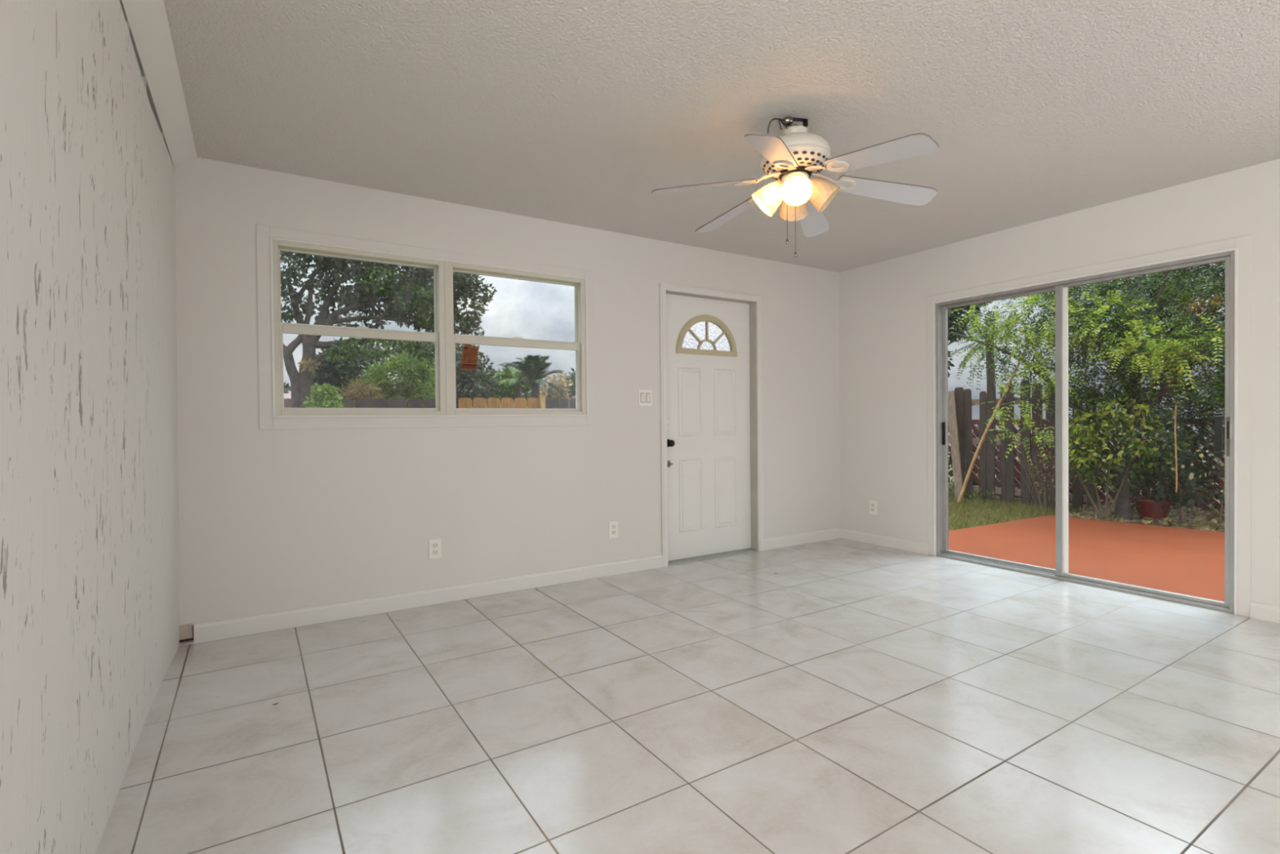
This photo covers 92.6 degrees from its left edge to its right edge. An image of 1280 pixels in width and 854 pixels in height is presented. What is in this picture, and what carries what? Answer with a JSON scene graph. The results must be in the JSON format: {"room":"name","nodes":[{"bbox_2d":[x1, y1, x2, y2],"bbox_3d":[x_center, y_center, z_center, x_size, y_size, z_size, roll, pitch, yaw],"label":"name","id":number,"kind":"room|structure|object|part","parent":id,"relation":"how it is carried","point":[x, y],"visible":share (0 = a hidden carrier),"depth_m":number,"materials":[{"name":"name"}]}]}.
{"room":"empty living room","nodes":[
{"label":"empty living room","id":0,"kind":"room"},
{"bbox_2d":[0,0,179,853],"bbox_3d":[-1.661,-0.126,1.868,0.183,2.436,2.633,-1,1,-32],"label":"wall","id":1,"kind":"structure","parent":0,"point":[90,601],"depth_m":1.38,"materials":[{"name":"white paint"}]},
{"bbox_2d":[119,0,197,168],"bbox_3d":[-1.567,-1.306,1.921,0.120,0.080,2.633,-1,1,-32],"label":"crown molding","id":2,"kind":"structure","parent":1,"relation":"attached to","point":[149,33],"depth_m":2.25,"materials":[{"name":"wood"}]},
{"bbox_2d":[174,157,840,643],"bbox_3d":[-0.319,-0.106,4.358,5.307,2.556,0.150,-1,1,-32],"label":"wall","id":3,"kind":"structure","parent":0,"point":[270,521],"depth_m":3.70,"materials":[{"name":"white paint"}]},
{"bbox_2d":[178,623,193,645],"bbox_3d":[-2.258,1.034,3.046,0.059,0.100,0.014,-1,1,-32],"label":"trim","id":4,"kind":"structure","parent":3,"relation":"attached to","point":[186,631],"depth_m":3.04,"materials":[{"name":"paint"}]},
{"bbox_2d":[272,239,446,415],"bbox_3d":[-1.592,-0.533,3.522,0.900,0.944,0.104,-1,1,-32],"label":"window","id":5,"kind":"structure","parent":3,"relation":"in","point":[437,336],"depth_m":3.48,"materials":[{"name":"beige paint"}]},
{"bbox_3d":[-1.607,-0.750,3.539,0.834,0.446,0.022,-1,1,-32],"label":"sash","id":6,"kind":"part","parent":5,"relation":"part of","materials":[{"name":"glass"}]},
{"bbox_3d":[-1.583,-0.329,3.511,0.834,0.476,0.034,-1,1,-32],"label":"sash","id":7,"kind":"part","parent":5,"relation":"part of","materials":[{"name":"beige paint"}]},
{"bbox_2d":[256,224,595,430],"bbox_3d":[-1.162,-0.535,3.733,1.986,1.073,0.008,-1,1,-32],"label":"trim","id":8,"kind":"structure","parent":3,"relation":"attached to","point":[264,233],"depth_m":3.50,"materials":[{"name":"white paint"}]},
{"bbox_2d":[193,554,662,644],"bbox_3d":[-1.034,1.017,3.817,2.834,0.095,0.014,-1,1,-32],"label":"baseboard","id":9,"kind":"structure","parent":3,"relation":"attached to","point":[277,620],"depth_m":3.59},
{"bbox_2d":[428,537,441,559],"bbox_3d":[-1.235,0.735,3.690,0.074,0.120,0.010,-1,1,-32],"label":"wall outlet","id":10,"kind":"object","parent":3,"relation":"attached to","point":[434,544],"visible":1,"depth_m":3.69,"materials":[{"name":"white plastic"}]},
{"bbox_2d":[432,549,438,555],"bbox_3d":[-1.233,0.755,3.688,0.034,0.028,0.003,-1,1,-32],"label":"receptacle","id":11,"kind":"object","parent":10,"relation":"attached to","point":[435,552],"depth_m":3.69,"materials":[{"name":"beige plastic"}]},
{"bbox_2d":[432,542,438,548],"bbox_3d":[-1.234,0.715,3.687,0.034,0.028,0.003,-1,1,-32],"label":"receptacle","id":12,"kind":"object","parent":10,"relation":"attached to","point":[435,545],"depth_m":3.69,"materials":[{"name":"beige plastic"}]},
{"bbox_2d":[444,261,586,414],"bbox_3d":[-0.805,-0.546,4.018,0.960,0.944,0.104,-1,1,-32],"label":"window","id":13,"kind":"structure","parent":3,"relation":"in","point":[451,339],"depth_m":3.97,"materials":[{"name":"beige paint"}]},
{"bbox_2d":[461,343,479,369],"bbox_3d":[-1.065,-0.441,3.837,0.113,0.164,0.001,-1,1,-32],"label":"notice","id":14,"kind":"object","parent":13,"relation":"attached to","point":[469,357],"visible":1,"depth_m":3.83,"materials":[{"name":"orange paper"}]},
{"bbox_3d":[-0.812,-0.763,4.039,0.872,0.446,0.022,-1,1,-32],"label":"sash","id":15,"kind":"part","parent":13,"relation":"part of","materials":[{"name":"glass"}]},
{"bbox_3d":[-0.788,-0.342,4.012,0.872,0.476,0.034,-1,1,-32],"label":"sash","id":16,"kind":"part","parent":13,"relation":"part of","materials":[{"name":"beige paint"}]},
{"bbox_2d":[608,520,617,538],"bbox_3d":[-0.189,0.729,4.350,0.074,0.120,0.010,-1,1,-32],"label":"wall outlet","id":17,"kind":"object","parent":3,"relation":"attached to","point":[613,525],"visible":1,"depth_m":4.35,"materials":[{"name":"white plastic"}]},
{"bbox_2d":[638,389,652,405],"bbox_3d":[0.041,-0.214,4.487,0.116,0.120,0.013,-1,1,-32],"label":"light switch","id":18,"kind":"object","parent":3,"relation":"attached to","point":[645,396],"visible":1,"depth_m":4.49,"materials":[{"name":"white plastic"}]},
{"bbox_2d":[659,282,763,567],"bbox_3d":[0.588,-0.019,4.828,1.016,2.117,0.022,-1,1,-32],"label":"trim","id":19,"kind":"structure","parent":3,"relation":"attached to","point":[664,287],"depth_m":4.64,"materials":[{"name":"wood"}]},
{"bbox_2d":[666,290,757,564],"bbox_3d":[0.542,0.005,4.901,0.926,2.076,0.150,-1,1,-32],"label":"door","id":20,"kind":"structure","parent":3,"relation":"in","point":[712,440],"depth_m":4.92,"materials":[{"name":"white paint"}]},
{"bbox_3d":[0.230,0.124,4.671,0.060,0.060,0.065,-1,1,-32],"label":"knob","id":21,"kind":"part","parent":20,"relation":"part of","materials":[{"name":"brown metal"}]},
{"bbox_3d":[0.394,-0.196,4.806,0.224,0.542,0.011,-1,1,-32],"label":"raised panel","id":22,"kind":"part","parent":20,"relation":"part of","materials":[{"name":"white paint"}]},
{"bbox_3d":[0.400,0.537,4.814,0.224,0.572,0.011,-1,1,-32],"label":"raised panel","id":23,"kind":"part","parent":20,"relation":"part of","materials":[{"name":"white paint"}]},
{"bbox_3d":[0.537,-0.735,4.896,0.612,0.320,0.027,-1,1,-32],"label":"fanlight frame","id":24,"kind":"part","parent":20,"relation":"part of","materials":[{"name":"wood"}]},
{"bbox_3d":[0.527,-0.739,4.912,0.568,0.276,0.006,-1,1,-32],"label":"fanlight pane","id":25,"kind":"part","parent":20,"relation":"part of","materials":[{"name":"clear glass"}]},
{"bbox_3d":[0.697,-0.201,4.997,0.226,0.542,0.011,-1,1,-32],"label":"raised panel","id":26,"kind":"part","parent":20,"relation":"part of","materials":[{"name":"white paint"}]},
{"bbox_3d":[0.704,0.532,5.005,0.226,0.572,0.011,-1,1,-32],"label":"raised panel","id":27,"kind":"part","parent":20,"relation":"part of","materials":[{"name":"white paint"}]},
{"bbox_2d":[763,527,841,550],"bbox_3d":[1.439,0.978,5.374,0.979,0.095,0.014,-1,1,-32],"label":"baseboard","id":28,"kind":"structure","parent":3,"relation":"attached to","point":[782,541],"depth_m":5.35,"materials":[{"name":"wood"}]},
{"bbox_2d":[95,537,1279,853],"bbox_3d":[-0.002,1.152,0.479,8.677,0.120,7.003,-1,1,-32],"label":"floor","id":29,"kind":"structure","parent":0,"point":[854,696],"depth_m":2.20,"materials":[{"name":"beige tile"}]},
{"bbox_2d":[163,0,1279,272],"bbox_3d":[0.022,-1.405,0.499,8.807,0.120,7.033,-1,1,-32],"label":"ceiling","id":30,"kind":"structure","parent":0,"point":[571,112],"depth_m":2.56,"materials":[{"name":"paint"}]},
{"bbox_2d":[651,116,938,257],"bbox_3d":[0.694,-1.063,2.735,1.171,0.621,1.286,-1,1,-32],"label":"ceiling fan","id":31,"kind":"object","parent":30,"relation":"hanging from","point":[796,156],"visible":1,"depth_m":2.67,"materials":[{"name":"white metal"}]},
{"bbox_3d":[0.280,-1.063,2.699,0.454,0.087,0.130,-1,1,-5],"label":"fan blade","id":32,"kind":"part","parent":31,"relation":"part of","materials":[{"name":"wood"}]},
{"bbox_3d":[0.451,-1.068,3.072,0.135,0.087,0.457,-1,1,-32],"label":"fan blade","id":33,"kind":"part","parent":31,"relation":"part of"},
{"bbox_3d":[0.571,-1.026,2.761,0.145,0.149,0.144,-1,1,-32],"label":"lamp shade","id":34,"kind":"part","parent":31,"relation":"part of","materials":[{"name":"white glass"}]},
{"bbox_3d":[0.517,-1.061,2.358,0.130,0.087,0.454,0,1,25],"label":"fan blade","id":35,"kind":"part","parent":31,"relation":"part of","materials":[{"name":"wood"}]},
{"bbox_3d":[0.636,-0.946,2.646,0.003,0.264,0.003,-1,1,-32],"label":"pull chain","id":36,"kind":"part","parent":31,"relation":"part of","materials":[{"name":"silver metal"}]},
{"bbox_3d":[0.720,-1.028,2.858,0.144,0.149,0.145,-1,1,-32],"label":"lamp shade","id":37,"kind":"part","parent":31,"relation":"part of","materials":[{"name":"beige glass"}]},
{"bbox_3d":[0.685,-0.920,2.694,0.003,0.296,0.003,-1,1,-32],"label":"pull chain","id":38,"kind":"part","parent":31,"relation":"part of","materials":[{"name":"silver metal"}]},
{"bbox_2d":[789,175,801,183],"bbox_3d":[0.680,-1.080,2.674,0.055,0.059,0.055,-1,1,-32],"label":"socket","id":39,"kind":"object","parent":31,"relation":"attached to","point":[796,177],"depth_m":2.66,"materials":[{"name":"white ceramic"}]},
{"bbox_3d":[0.677,-1.044,2.636,0.053,0.074,0.075,0,1,33],"label":"bulb","id":40,"kind":"part","parent":31,"relation":"part of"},
{"bbox_3d":[0.668,-1.025,2.612,0.144,0.149,0.145,-1,1,-32],"label":"lamp shade","id":41,"kind":"part","parent":31,"relation":"part of","materials":[{"name":"white glass"}]},
{"bbox_3d":[0.870,-1.073,3.111,0.130,0.087,0.454,0,1,25],"label":"fan blade","id":42,"kind":"part","parent":31,"relation":"part of","materials":[{"name":"wood"}]},
{"bbox_3d":[0.817,-1.028,2.709,0.145,0.149,0.144,-1,1,-32],"label":"lamp shade","id":43,"kind":"part","parent":31,"relation":"part of","materials":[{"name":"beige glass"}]},
{"bbox_3d":[0.936,-1.065,2.397,0.135,0.087,0.457,-1,1,-32],"label":"fan blade","id":44,"kind":"part","parent":31,"relation":"part of","materials":[{"name":"wood"}]},
{"bbox_3d":[1.107,-1.071,2.770,0.454,0.087,0.130,-1,1,-5],"label":"fan blade","id":45,"kind":"part","parent":31,"relation":"part of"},
{"bbox_2d":[839,158,1279,606],"bbox_3d":[3.737,-0.125,2.756,0.150,2.556,6.883,-1,1,-32],"label":"wall","id":46,"kind":"structure","parent":0,"point":[883,304],"depth_m":4.39,"materials":[{"name":"white paint"}]},
{"bbox_2d":[869,500,876,515],"bbox_3d":[2.032,0.703,5.334,0.010,0.120,0.074,-1,1,-32],"label":"wall outlet","id":47,"kind":"object","parent":46,"relation":"attached to","point":[873,504],"visible":1,"depth_m":5.33,"materials":[{"name":"white plastic"}]},
{"bbox_2d":[840,528,928,554],"bbox_3d":[2.079,0.978,5.263,0.014,0.085,0.855,-1,1,-32],"label":"baseboard","id":48,"kind":"structure","parent":46,"relation":"attached to","point":[900,544],"depth_m":5.22,"materials":[{"name":"wood"}]},
{"bbox_2d":[935,250,1234,613],"bbox_3d":[2.860,0.026,4.136,0.128,2.006,1.752,-1,1,-32],"label":"door","id":49,"kind":"structure","parent":46,"relation":"in","point":[1060,289],"depth_m":4.09,"materials":[{"name":"grey metal"}]},
{"bbox_3d":[2.406,0.052,4.848,0.013,0.180,0.020,-1,1,-32],"label":"pull handle","id":50,"kind":"part","parent":49,"relation":"part of","materials":[{"name":"brown metal"}]},
{"bbox_3d":[2.645,0.022,4.507,0.028,1.955,0.864,-1,1,-32],"label":"fixed panel","id":51,"kind":"part","parent":49,"relation":"part of","materials":[{"name":"glass"}]},
{"bbox_3d":[3.055,0.027,3.765,0.028,1.955,0.892,-1,1,-32],"label":"sliding panel","id":52,"kind":"part","parent":49,"relation":"part of","materials":[{"name":"glass"}]},
{"bbox_3d":[3.298,0.046,3.461,0.057,0.250,0.082,-1,1,-32],"label":"outside handle","id":53,"kind":"part","parent":49,"relation":"part of","materials":[{"name":"black plastic"}]},
{"bbox_3d":[3.265,0.053,3.390,0.018,0.218,0.026,-1,1,-32],"label":"latch plate","id":54,"kind":"part","parent":49,"relation":"part of","materials":[{"name":"silver metal"}]},
{"bbox_2d":[927,235,1251,617],"bbox_3d":[2.800,-0.006,4.098,0.008,2.065,1.876,-1,1,-32],"label":"trim","id":55,"kind":"structure","parent":46,"relation":"attached to","point":[1243,243],"depth_m":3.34,"materials":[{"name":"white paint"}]},
{"bbox_2d":[1249,601,1279,622],"bbox_3d":[4.356,0.997,1.648,0.014,0.085,3.938,-1,1,-32],"label":"baseboard","id":56,"kind":"structure","parent":46,"relation":"attached to","point":[1263,611],"depth_m":3.26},
{"label":"outside","id":57,"kind":"structure","parent":0,"visible":0},
{"bbox_2d":[948,440,1224,532],"bbox_3d":[-6.414,1.262,19.603,70.000,0.300,80.000,-1,1,-32],"label":"ground","id":58,"kind":"structure","parent":57,"point":[1207,451],"depth_m":8.31,"materials":[{"name":"plant"}]},
{"bbox_2d":[284,382,290,393],"bbox_3d":[-17.247,-0.521,29.363,1.186,3.358,1.468,-1,1,-32],"label":"tree","id":59,"kind":"object","parent":58,"relation":"on","point":[286,387],"visible":0.2,"depth_m":29.27,"materials":[{"name":"green plant"}]},
{"bbox_2d":[284,399,291,407],"bbox_3d":[-9.834,0.354,11.152,6.892,1.762,0.150,-1,1,-32],"label":"wall","id":60,"kind":"structure","parent":58,"relation":"on","point":[286,402],"depth_m":12.66,"materials":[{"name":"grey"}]},
{"bbox_2d":[284,393,291,399],"bbox_3d":[-14.321,-0.064,23.007,3.209,2.420,6.400,-1,1,-32],"label":"house","id":61,"kind":"structure","parent":58,"relation":"on","point":[286,396],"depth_m":21.73,"materials":[{"name":"paint"}]},
{"bbox_2d":[302,382,346,408],"bbox_3d":[-5.337,0.244,10.336,0.671,2.029,0.756,-1,1,-3],"label":"round bush","id":62,"kind":"object","parent":58,"relation":"on","point":[324,396],"visible":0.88,"depth_m":10.20,"materials":[{"name":"green plant"}]},
{"bbox_2d":[312,337,388,405],"bbox_3d":[-7.042,-0.493,14.968,2.328,3.432,1.607,-1,1,-32],"label":"shrub","id":63,"kind":"object","parent":58,"relation":"on","point":[335,372],"visible":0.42,"depth_m":14.41,"materials":[{"name":"green plant"}]},
{"bbox_2d":[335,373,386,408],"bbox_3d":[-5.525,0.076,11.881,1.200,2.334,1.031,-1,1,-32],"label":"clump","id":64,"kind":"object","parent":58,"relation":"on","point":[352,392],"visible":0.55,"depth_m":11.84,"materials":[{"name":"beige plant"}]},
{"bbox_2d":[338,398,435,408],"bbox_3d":[-4.767,0.341,11.674,2.456,1.785,0.085,-1,1,-32],"label":"fence","id":65,"kind":"object","parent":58,"relation":"on","point":[360,402],"visible":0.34,"depth_m":11.61,"materials":[{"name":"wood"}]},
{"bbox_2d":[280,250,497,408],"bbox_3d":[-5.212,-1.363,12.222,4.656,5.297,2.404,-1,1,-32],"label":"spreading tree","id":66,"kind":"object","parent":58,"relation":"on","point":[414,290],"visible":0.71,"depth_m":11.81,"materials":[{"name":"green plant"}]},
{"bbox_2d":[351,350,435,408],"bbox_3d":[-5.449,-0.290,13.926,2.134,3.021,1.421,-1,1,-32],"label":"bush","id":67,"kind":"object","parent":58,"relation":"on","point":[412,380],"visible":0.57,"depth_m":13.75,"materials":[{"name":"green plant"}]},
{"bbox_2d":[355,330,484,407],"bbox_3d":[-7.468,-1.001,20.105,4.825,4.344,2.159,-1,1,-32],"label":"tree","id":68,"kind":"object","parent":58,"relation":"on","point":[379,359],"visible":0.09,"depth_m":19.44,"materials":[{"name":"green plant"}]},
{"bbox_2d":[455,343,502,408],"bbox_3d":[-4.862,-0.655,17.279,1.859,3.667,1.601,-1,1,-32],"label":"tree","id":69,"kind":"object","parent":58,"relation":"on","point":[465,376],"visible":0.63,"depth_m":17.02,"materials":[{"name":"green plant"}]},
{"bbox_2d":[458,397,539,408],"bbox_3d":[-3.659,0.201,16.035,2.205,1.949,0.085,-1,1,-32],"label":"fence","id":70,"kind":"object","parent":58,"relation":"on","point":[464,402],"visible":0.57,"depth_m":15.97,"materials":[{"name":"wood"}]},
{"bbox_2d":[488,363,528,397],"bbox_3d":[-4.242,-0.533,20.757,1.747,3.251,2.267,-1,1,-32],"label":"palm tree","id":71,"kind":"object","parent":58,"relation":"on","point":[517,374],"visible":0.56,"depth_m":20.68,"materials":[{"name":"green plant"}]},
{"bbox_2d":[480,364,555,405],"bbox_3d":[-5.317,-0.844,26.224,3.847,3.857,1.905,-1,1,-32],"label":"tree","id":72,"kind":"object","parent":58,"relation":"on","point":[508,391],"visible":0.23,"depth_m":25.66,"materials":[{"name":"green plant"}]},
{"bbox_2d":[502,355,567,399],"bbox_3d":[-3.105,-0.497,17.876,1.869,3.223,2.210,-1,1,-2],"label":"palm tree","id":73,"kind":"object","parent":58,"relation":"on","point":[534,367],"visible":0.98,"depth_m":17.79,"materials":[{"name":"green plant"}]},
{"bbox_2d":[538,395,546,408],"bbox_3d":[-2.630,0.160,16.544,0.150,2.002,0.150,-1,1,-32],"label":"fence post","id":74,"kind":"object","parent":58,"relation":"on","point":[542,398],"visible":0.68,"depth_m":16.48,"materials":[{"name":"brown wood"}]},
{"bbox_2d":[523,391,575,408],"bbox_3d":[-4.781,-0.603,36.103,3.224,3.039,6.400,-1,1,-32],"label":"house","id":75,"kind":"structure","parent":58,"relation":"on","point":[567,397],"depth_m":33.08,"materials":[{"name":"paint"}]},
{"bbox_2d":[539,373,573,407],"bbox_3d":[-3.169,-0.498,22.776,1.436,3.201,1.401,-1,1,-32],"label":"tree","id":76,"kind":"object","parent":58,"relation":"on","point":[550,393],"visible":0.65,"depth_m":22.59,"materials":[{"name":"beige plant"}]},
{"bbox_2d":[545,398,575,408],"bbox_3d":[-1.996,0.173,17.200,1.484,1.950,0.085,-1,1,-32],"label":"fence","id":77,"kind":"object","parent":58,"relation":"on","point":[549,402],"visible":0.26,"depth_m":17.02,"materials":[{"name":"wood"}]},
{"bbox_2d":[562,368,575,398],"bbox_3d":[-2.733,-0.768,26.659,1.666,3.650,1.513,-1,1,-32],"label":"tree","id":78,"kind":"object","parent":58,"relation":"on","point":[572,375],"visible":0.21,"depth_m":26.31,"materials":[{"name":"green plant"}]},
{"bbox_2d":[947,390,964,500],"bbox_3d":[4.850,0.276,9.422,0.099,1.689,0.482,0,1,8],"label":"leaning board","id":79,"kind":"object","parent":58,"relation":"on","point":[952,413],"visible":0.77,"depth_m":9.41,"materials":[{"name":"grey wood"}]},
{"bbox_2d":[947,302,991,377],"bbox_3d":[7.856,-1.223,15.604,1.797,4.706,2.219,-1,1,-32],"label":"tree","id":80,"kind":"object","parent":58,"relation":"on","point":[953,316],"visible":0.22,"depth_m":15.31,"materials":[{"name":"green plant"}]},
{"bbox_2d":[948,481,995,502],"bbox_3d":[4.932,1.022,9.303,0.377,0.436,0.941,-1,1,-32],"label":"clump","id":81,"kind":"object","parent":58,"relation":"on","point":[951,486],"visible":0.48,"depth_m":9.15,"materials":[{"name":"green plant"}]},
{"bbox_2d":[957,346,1026,502],"bbox_3d":[5.038,-0.044,8.733,0.927,2.348,0.063,0,1,31],"label":"cane","id":82,"kind":"object","parent":58,"relation":"on","point":[968,474],"visible":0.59,"depth_m":8.82,"materials":[{"name":"brown wood"}]},
{"bbox_2d":[947,311,1044,385],"bbox_3d":[10.143,-1.127,17.797,2.408,4.235,2.706,-1,1,-32],"label":"palm tree","id":83,"kind":"object","parent":58,"relation":"on","point":[989,377],"visible":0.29,"depth_m":17.64,"materials":[{"name":"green plant"}]},
{"bbox_2d":[948,490,1097,530],"bbox_3d":[3.530,1.107,8.238,4.920,0.089,2.898,-1,1,-32],"label":"grass","id":84,"kind":"structure","parent":58,"relation":"on","point":[1016,506],"depth_m":8.02,"materials":[{"name":"plant"}]},
{"bbox_2d":[948,380,1100,511],"bbox_3d":[4.640,0.229,10.218,0.166,1.810,5.218,-1,1,-32],"label":"fence","id":85,"kind":"object","parent":58,"relation":"on","point":[963,400],"visible":0.21,"depth_m":8.91,"materials":[{"name":"brown wood"}]},
{"bbox_3d":[5.406,0.369,9.076,0.090,1.540,0.090,-1,1,-32],"label":"post","id":86,"kind":"part","parent":85,"relation":"part of","materials":[{"name":"brown wood"}]},
{"bbox_3d":[4.615,0.215,10.203,0.040,0.090,5.218,-1,1,-32],"label":"rail","id":87,"kind":"part","parent":85,"relation":"part of","materials":[{"name":"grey wood"}]},
{"bbox_3d":[4.622,0.943,10.210,0.040,0.090,5.218,-1,1,-32],"label":"rail","id":88,"kind":"part","parent":85,"relation":"part of","materials":[{"name":"brown wood"}]},
{"bbox_3d":[4.610,-0.382,10.196,0.040,0.090,5.218,-1,1,-32],"label":"rail","id":89,"kind":"part","parent":85,"relation":"part of","materials":[{"name":"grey wood"}]},
{"bbox_2d":[1016,444,1079,510],"bbox_3d":[5.479,0.693,8.221,0.371,0.914,0.806,-1,1,-32],"label":"bush","id":90,"kind":"object","parent":58,"relation":"on","point":[1053,500],"visible":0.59,"depth_m":8.27,"materials":[{"name":"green plant"}]},
{"bbox_3d":[5.347,0.853,8.448,0.018,0.591,0.283,-1,1,-35],"label":"stem","id":91,"kind":"part","parent":90,"relation":"part of","materials":[{"name":"plant"}]},
{"bbox_3d":[5.359,0.731,8.452,0.060,0.833,0.280,-1,1,-32],"label":"stem","id":92,"kind":"part","parent":90,"relation":"part of","materials":[{"name":"plant"}]},
{"bbox_3d":[5.391,0.711,8.434,0.096,0.873,0.248,-1,1,-32],"label":"stem","id":93,"kind":"part","parent":90,"relation":"part of","materials":[{"name":"plant"}]},
{"bbox_3d":[5.394,0.823,8.380,0.012,0.650,0.205,-1,1,-44],"label":"stem","id":94,"kind":"part","parent":90,"relation":"part of","materials":[{"name":"plant"}]},
{"bbox_3d":[5.391,0.693,8.377,0.036,0.910,0.200,-1,1,-32],"label":"stem","id":95,"kind":"part","parent":90,"relation":"part of","materials":[{"name":"plant"}]},
{"bbox_3d":[5.409,0.858,8.353,0.014,0.580,0.171,-1,1,-40],"label":"stem","id":96,"kind":"part","parent":90,"relation":"part of","materials":[{"name":"plant"}]},
{"bbox_3d":[5.446,0.882,8.304,0.120,0.532,0.016,0,1,32],"label":"stem","id":97,"kind":"part","parent":90,"relation":"part of","materials":[{"name":"plant"}]},
{"bbox_3d":[5.459,0.742,8.337,0.108,0.813,0.129,-1,1,-32],"label":"stem","id":98,"kind":"part","parent":90,"relation":"part of","materials":[{"name":"plant"}]},
{"bbox_3d":[5.452,0.735,8.273,0.028,0.825,0.079,-1,1,-32],"label":"stem","id":99,"kind":"part","parent":90,"relation":"part of","materials":[{"name":"plant"}]},
{"bbox_3d":[5.462,0.829,8.259,0.029,0.639,0.062,-1,1,-32],"label":"stem","id":100,"kind":"part","parent":90,"relation":"part of","materials":[{"name":"plant"}]},
{"bbox_3d":[5.496,0.738,8.202,0.027,0.819,0.024,-1,1,-32],"label":"stem","id":101,"kind":"part","parent":90,"relation":"part of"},
{"bbox_3d":[5.530,0.764,8.211,0.019,0.768,0.102,0,1,40],"label":"stem","id":102,"kind":"part","parent":90,"relation":"part of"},
{"bbox_3d":[5.522,0.692,8.159,0.027,0.913,0.074,-1,1,-32],"label":"stem","id":103,"kind":"part","parent":90,"relation":"part of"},
{"bbox_2d":[947,417,1224,516],"bbox_3d":[7.123,0.502,7.413,0.060,1.220,7.928,-1,1,-32],"label":"lattice fence","id":104,"kind":"object","parent":58,"relation":"on","point":[1111,493],"visible":0.07,"depth_m":8.40,"materials":[{"name":"red wood"}]},
{"bbox_3d":[7.114,-0.069,7.434,0.038,0.080,7.800,-1,1,-32],"label":"rail","id":105,"kind":"part","parent":104,"relation":"part of","materials":[{"name":"red wood"}]},
{"bbox_3d":[7.124,1.071,7.446,0.038,0.080,7.800,-1,1,-32],"label":"rail","id":106,"kind":"part","parent":104,"relation":"part of","materials":[{"name":"red wood"}]},
{"bbox_2d":[948,515,1224,601],"bbox_3d":[5.758,1.152,3.514,4.043,0.050,7.800,-1,1,-32],"label":"patio slab","id":107,"kind":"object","parent":58,"relation":"on","point":[1178,560],"visible":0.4,"depth_m":5.57,"materials":[{"name":"orange paint"}]},
{"bbox_2d":[947,261,1225,523],"bbox_3d":[5.909,-0.762,7.629,2.948,3.905,3.849,-1,1,-23],"label":"feathery tree","id":108,"kind":"object","parent":58,"relation":"on","point":[1170,352],"visible":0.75,"depth_m":7.14,"materials":[{"name":"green plant"}]},
{"bbox_3d":[5.709,0.226,6.517,0.011,0.939,0.024,-1,1,-32],"label":"hanging stem","id":109,"kind":"part","parent":108,"relation":"part of","materials":[{"name":"plant"}]},
{"bbox_2d":[948,342,1224,508],"bbox_3d":[8.167,-0.139,8.297,1.814,3.056,9.421,-1,1,-32],"label":"hedge","id":110,"kind":"object","parent":58,"relation":"on","point":[950,473],"visible":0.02,"depth_m":9.63,"materials":[{"name":"green plant"}]},
{"bbox_3d":[6.399,0.678,10.917,0.057,0.929,0.124,0,1,9],"label":"stem","id":111,"kind":"part","parent":110,"relation":"part of","materials":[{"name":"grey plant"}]},
{"bbox_3d":[7.891,0.690,8.547,0.057,0.929,0.124,0,1,9],"label":"stem","id":112,"kind":"part","parent":110,"relation":"part of","materials":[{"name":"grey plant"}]},
{"bbox_2d":[1054,373,1196,520],"bbox_3d":[5.583,0.263,7.134,0.860,1.824,1.346,-1,1,-32],"label":"flowering shrub","id":113,"kind":"object","parent":58,"relation":"on","point":[1073,452],"visible":0.91,"depth_m":7.09,"materials":[{"name":"green plant"}]},
{"bbox_3d":[5.452,0.693,7.510,0.431,0.959,0.030,0,1,45],"label":"stem","id":114,"kind":"part","parent":113,"relation":"part of","materials":[{"name":"plant"}]},
{"bbox_3d":[5.519,0.692,7.405,0.200,0.954,0.029,0,1,27],"label":"stem","id":115,"kind":"part","parent":113,"relation":"part of","materials":[{"name":"plant"}]},
{"bbox_3d":[5.584,0.693,7.301,0.029,0.953,0.161,0,1,9],"label":"stem","id":116,"kind":"part","parent":113,"relation":"part of","materials":[{"name":"plant"}]},
{"bbox_3d":[5.642,0.694,7.195,0.028,0.957,0.382,-1,1,-15],"label":"stem","id":117,"kind":"part","parent":113,"relation":"part of","materials":[{"name":"plant"}]},
{"bbox_2d":[1068,500,1224,532],"bbox_3d":[6.938,1.067,6.213,1.668,0.293,4.283,-1,1,-32],"label":"leaf litter","id":118,"kind":"object","parent":58,"relation":"on","point":[1194,519],"visible":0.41,"depth_m":7.16,"materials":[{"name":"plant"}]},
{"bbox_2d":[1133,496,1173,523],"bbox_3d":[6.116,0.992,7.298,0.360,0.280,0.360,-1,1,-32],"label":"flower pot","id":119,"kind":"object","parent":58,"relation":"on","point":[1148,510],"visible":0.71,"depth_m":7.19,"materials":[{"name":"red ceramic"}]},
{"bbox_2d":[1113,422,1224,528],"bbox_3d":[6.250,0.551,6.923,0.728,1.232,1.536,-1,1,-32],"label":"bush","id":120,"kind":"object","parent":58,"relation":"on","point":[1161,494],"visible":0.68,"depth_m":6.99,"materials":[{"name":"green plant"}]},
{"bbox_3d":[5.998,0.713,7.330,0.312,0.904,0.057,0,1,40],"label":"stem","id":121,"kind":"part","parent":120,"relation":"part of","materials":[{"name":"plant"}]},
{"bbox_3d":[6.170,0.714,7.046,0.160,0.902,0.048,0,1,17],"label":"stem","id":122,"kind":"part","parent":120,"relation":"part of","materials":[{"name":"plant"}]},
{"bbox_3d":[6.394,0.716,6.690,0.049,0.902,0.160,0,1,8],"label":"stem","id":123,"kind":"part","parent":120,"relation":"part of","materials":[{"name":"plant"}]}
]}

